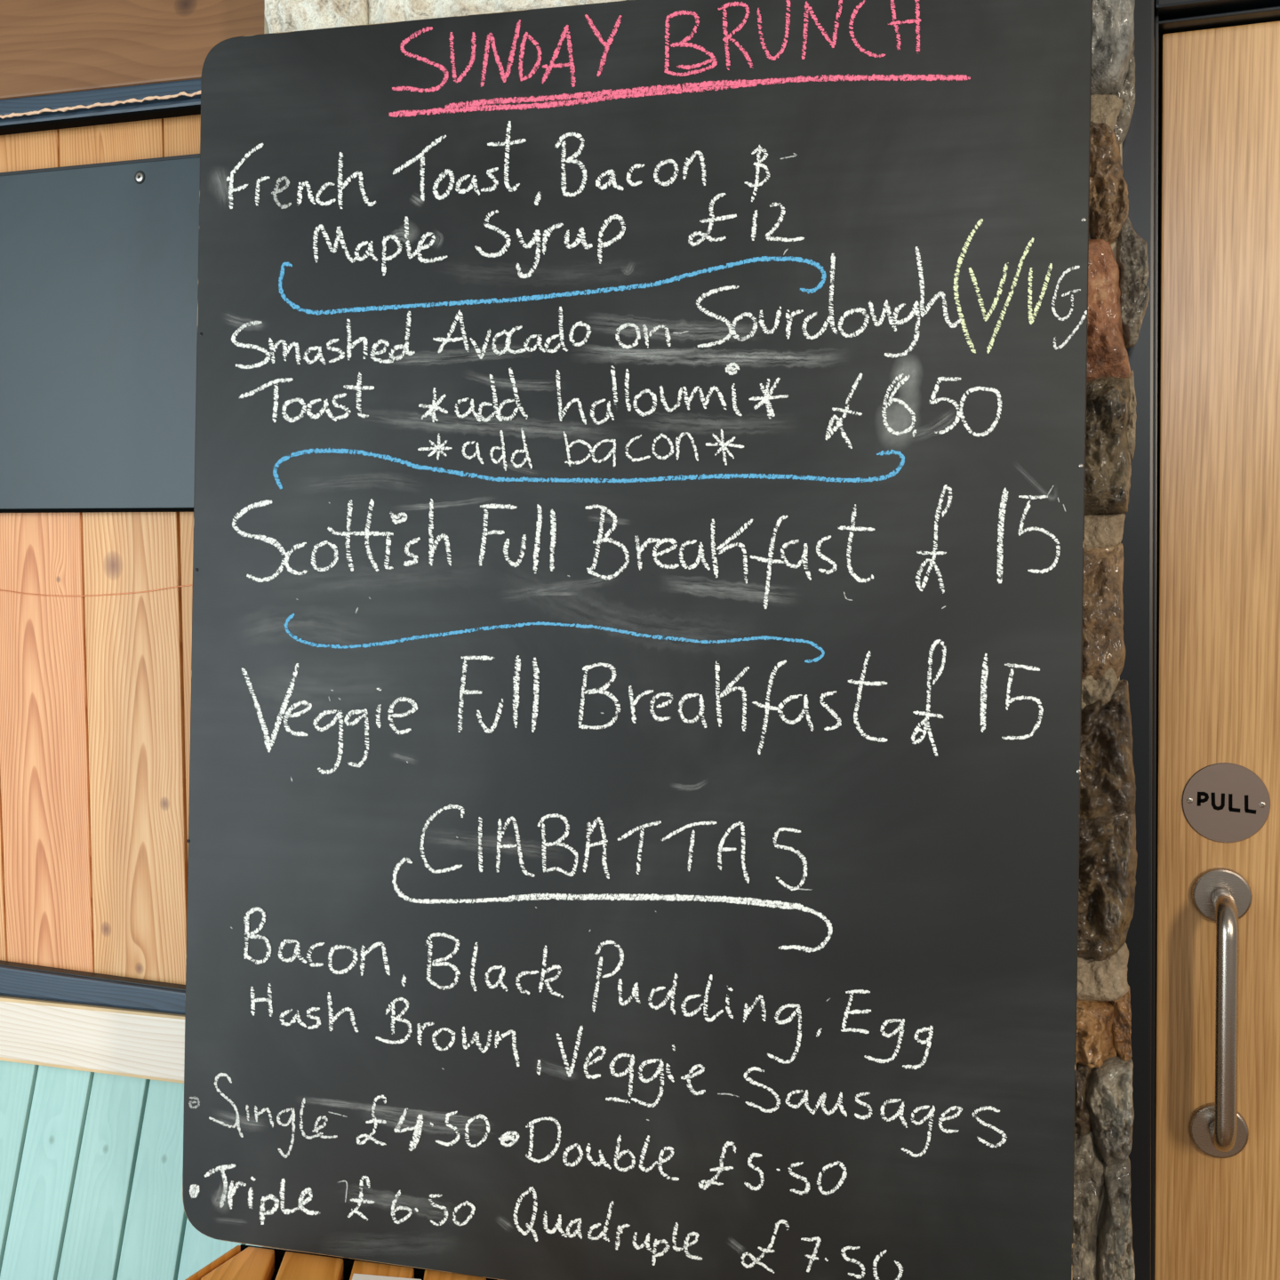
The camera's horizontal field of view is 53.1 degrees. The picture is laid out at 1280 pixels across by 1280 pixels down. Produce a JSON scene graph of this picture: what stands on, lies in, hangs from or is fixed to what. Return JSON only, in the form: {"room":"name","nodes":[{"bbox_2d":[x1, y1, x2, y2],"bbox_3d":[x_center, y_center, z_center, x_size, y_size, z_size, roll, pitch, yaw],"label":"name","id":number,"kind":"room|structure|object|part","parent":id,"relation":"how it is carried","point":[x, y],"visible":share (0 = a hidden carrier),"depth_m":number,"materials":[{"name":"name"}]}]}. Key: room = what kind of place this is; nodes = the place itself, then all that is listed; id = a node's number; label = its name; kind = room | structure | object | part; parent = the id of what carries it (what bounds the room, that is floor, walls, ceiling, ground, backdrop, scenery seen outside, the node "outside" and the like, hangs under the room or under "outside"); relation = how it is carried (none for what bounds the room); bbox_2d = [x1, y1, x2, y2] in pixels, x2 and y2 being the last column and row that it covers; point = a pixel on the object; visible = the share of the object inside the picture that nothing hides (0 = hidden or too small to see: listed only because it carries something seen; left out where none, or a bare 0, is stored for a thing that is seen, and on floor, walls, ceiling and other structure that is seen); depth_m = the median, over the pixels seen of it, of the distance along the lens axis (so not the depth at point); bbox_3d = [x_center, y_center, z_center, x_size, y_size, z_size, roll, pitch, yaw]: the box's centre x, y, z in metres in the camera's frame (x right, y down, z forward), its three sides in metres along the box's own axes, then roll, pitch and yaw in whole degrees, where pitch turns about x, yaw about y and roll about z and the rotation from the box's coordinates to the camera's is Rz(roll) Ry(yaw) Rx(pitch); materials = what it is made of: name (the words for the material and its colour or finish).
{"room":"cafe","nodes":[
{"label":"cafe","id":0,"kind":"room"},
{"bbox_2d":[0,114,200,984],"bbox_3d":[-1.353,0.044,1.899,2.238,2.600,0.120,1,3,18],"label":"wall","id":1,"kind":"structure","parent":0,"point":[95,691],"depth_m":1.62,"materials":[{"name":"brown wood"}]},
{"bbox_2d":[0,960,185,1015],"bbox_3d":[-0.949,0.447,1.714,1.142,0.069,0.020,1,3,18],"label":"trim","id":2,"kind":"structure","parent":1,"relation":"attached to","point":[17,980],"depth_m":1.62,"materials":[{"name":"blue paint"}]},
{"bbox_2d":[0,584,192,596],"bbox_3d":[-0.766,-0.067,1.637,0.743,0.023,0.001,1,3,18],"label":"wire","id":3,"kind":"object","parent":1,"relation":"attached to","point":[191,584],"visible":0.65,"depth_m":1.61,"materials":[{"name":"orange metal"}]},
{"bbox_2d":[0,153,199,512],"bbox_3d":[-0.865,-0.379,1.643,0.822,0.436,0.018,1,3,18],"label":"panel","id":4,"kind":"object","parent":1,"relation":"attached to","point":[99,262],"visible":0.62,"depth_m":1.57,"materials":[{"name":"paint"}]},
{"bbox_2d":[134,170,144,183],"bbox_3d":[-0.602,-0.556,1.539,0.016,0.016,0.001,1,3,18],"label":"screw","id":5,"kind":"object","parent":4,"relation":"in","point":[139,175],"depth_m":1.54,"materials":[{"name":"silver metal"}]},
{"bbox_2d":[0,90,200,119],"bbox_3d":[-0.828,-0.643,1.584,0.803,0.017,0.005,1,3,18],"label":"cord","id":6,"kind":"object","parent":1,"relation":"attached to","point":[149,98],"visible":0.81,"depth_m":1.52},
{"bbox_2d":[0,78,201,135],"bbox_3d":[-0.895,-0.655,1.626,1.083,0.059,0.037,1,3,18],"label":"trim","id":7,"kind":"structure","parent":1,"relation":"attached to","point":[182,105],"depth_m":1.53,"materials":[{"name":"blue paint"}]},
{"bbox_3d":[-0.896,-0.646,1.632,1.077,0.032,0.028,1,3,18],"label":"moulding","id":8,"kind":"part","parent":7,"relation":"part of","materials":[{"name":"blue paint"}]},
{"bbox_2d":[0,0,264,99],"bbox_3d":[-0.885,-0.837,1.611,1.064,0.366,0.040,1,3,18],"label":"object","id":9,"kind":"structure","parent":1,"relation":"attached to","point":[47,47],"depth_m":1.51,"materials":[{"name":"brown wood"}]},
{"bbox_2d":[0,0,1149,1279],"bbox_3d":[-0.338,0.118,1.430,1.674,2.518,0.350,1,3,18],"label":"wall","id":10,"kind":"structure","parent":0,"point":[1118,291],"depth_m":1.15,"materials":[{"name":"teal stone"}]},
{"bbox_2d":[0,995,184,1083],"bbox_3d":[-0.947,0.505,1.716,1.139,0.105,0.022,1,3,18],"label":"trim","id":11,"kind":"structure","parent":10,"relation":"attached to","point":[146,1044],"depth_m":1.62,"materials":[{"name":"white wood"}]},
{"bbox_2d":[182,0,1092,1279],"bbox_3d":[-0.032,0.006,1.208,0.853,1.206,0.113,1,3,13],"label":"chalkboard","id":12,"kind":"object","parent":10,"relation":"attached to","point":[638,548],"visible":1,"depth_m":1.18,"materials":[{"name":"paint"}]},
{"bbox_2d":[1120,0,1279,1279],"bbox_3d":[0.621,0.262,1.211,0.406,1.808,0.080,1,3,18],"label":"trim","id":13,"kind":"structure","parent":10,"relation":"attached to","point":[1153,19],"depth_m":1.20,"materials":[{"name":"grey paint"}]},
{"bbox_2d":[1153,21,1279,1279],"bbox_3d":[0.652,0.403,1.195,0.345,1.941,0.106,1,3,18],"label":"door","id":14,"kind":"structure","parent":10,"relation":"in","point":[1217,1070],"depth_m":1.21,"materials":[{"name":"brown wood"}]},
{"bbox_3d":[0.558,0.155,1.220,0.077,0.077,0.002,1,3,18],"label":"plate","id":15,"kind":"part","parent":14,"relation":"part of","materials":[{"name":"silver metal"}]},
{"bbox_3d":[-0.144,1.466,0.287,5.600,0.060,3.500,1,3,18],"label":"floor","id":16,"kind":"structure","parent":0,"visible":0},
{"bbox_2d":[184,1244,499,1279],"bbox_3d":[-0.231,1.011,1.013,0.771,0.769,0.640,0,3,-4],"label":"table","id":17,"kind":"object","parent":16,"relation":"on","point":[243,1261],"visible":0.97,"depth_m":1.25,"materials":[{"name":"brown wood"}]},
{"bbox_3d":[-0.496,0.636,1.104,0.004,0.030,0.420,2,4,26],"label":"edge rail","id":18,"kind":"part","parent":17,"relation":"part of","materials":[{"name":"wood"}]},
{"bbox_3d":[-0.118,0.656,1.037,0.752,0.018,0.414,1,3,18],"label":"under frame","id":19,"kind":"part","parent":17,"relation":"part of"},
{"bbox_2d":[352,1273,421,1279],"bbox_3d":[-0.237,0.616,1.169,0.073,0.001,0.137,0,3,-3],"label":"paper sheet","id":20,"kind":"object","parent":17,"relation":"on","point":[356,1276],"visible":1,"depth_m":1.23,"materials":[{"name":"white paper"}]}
]}

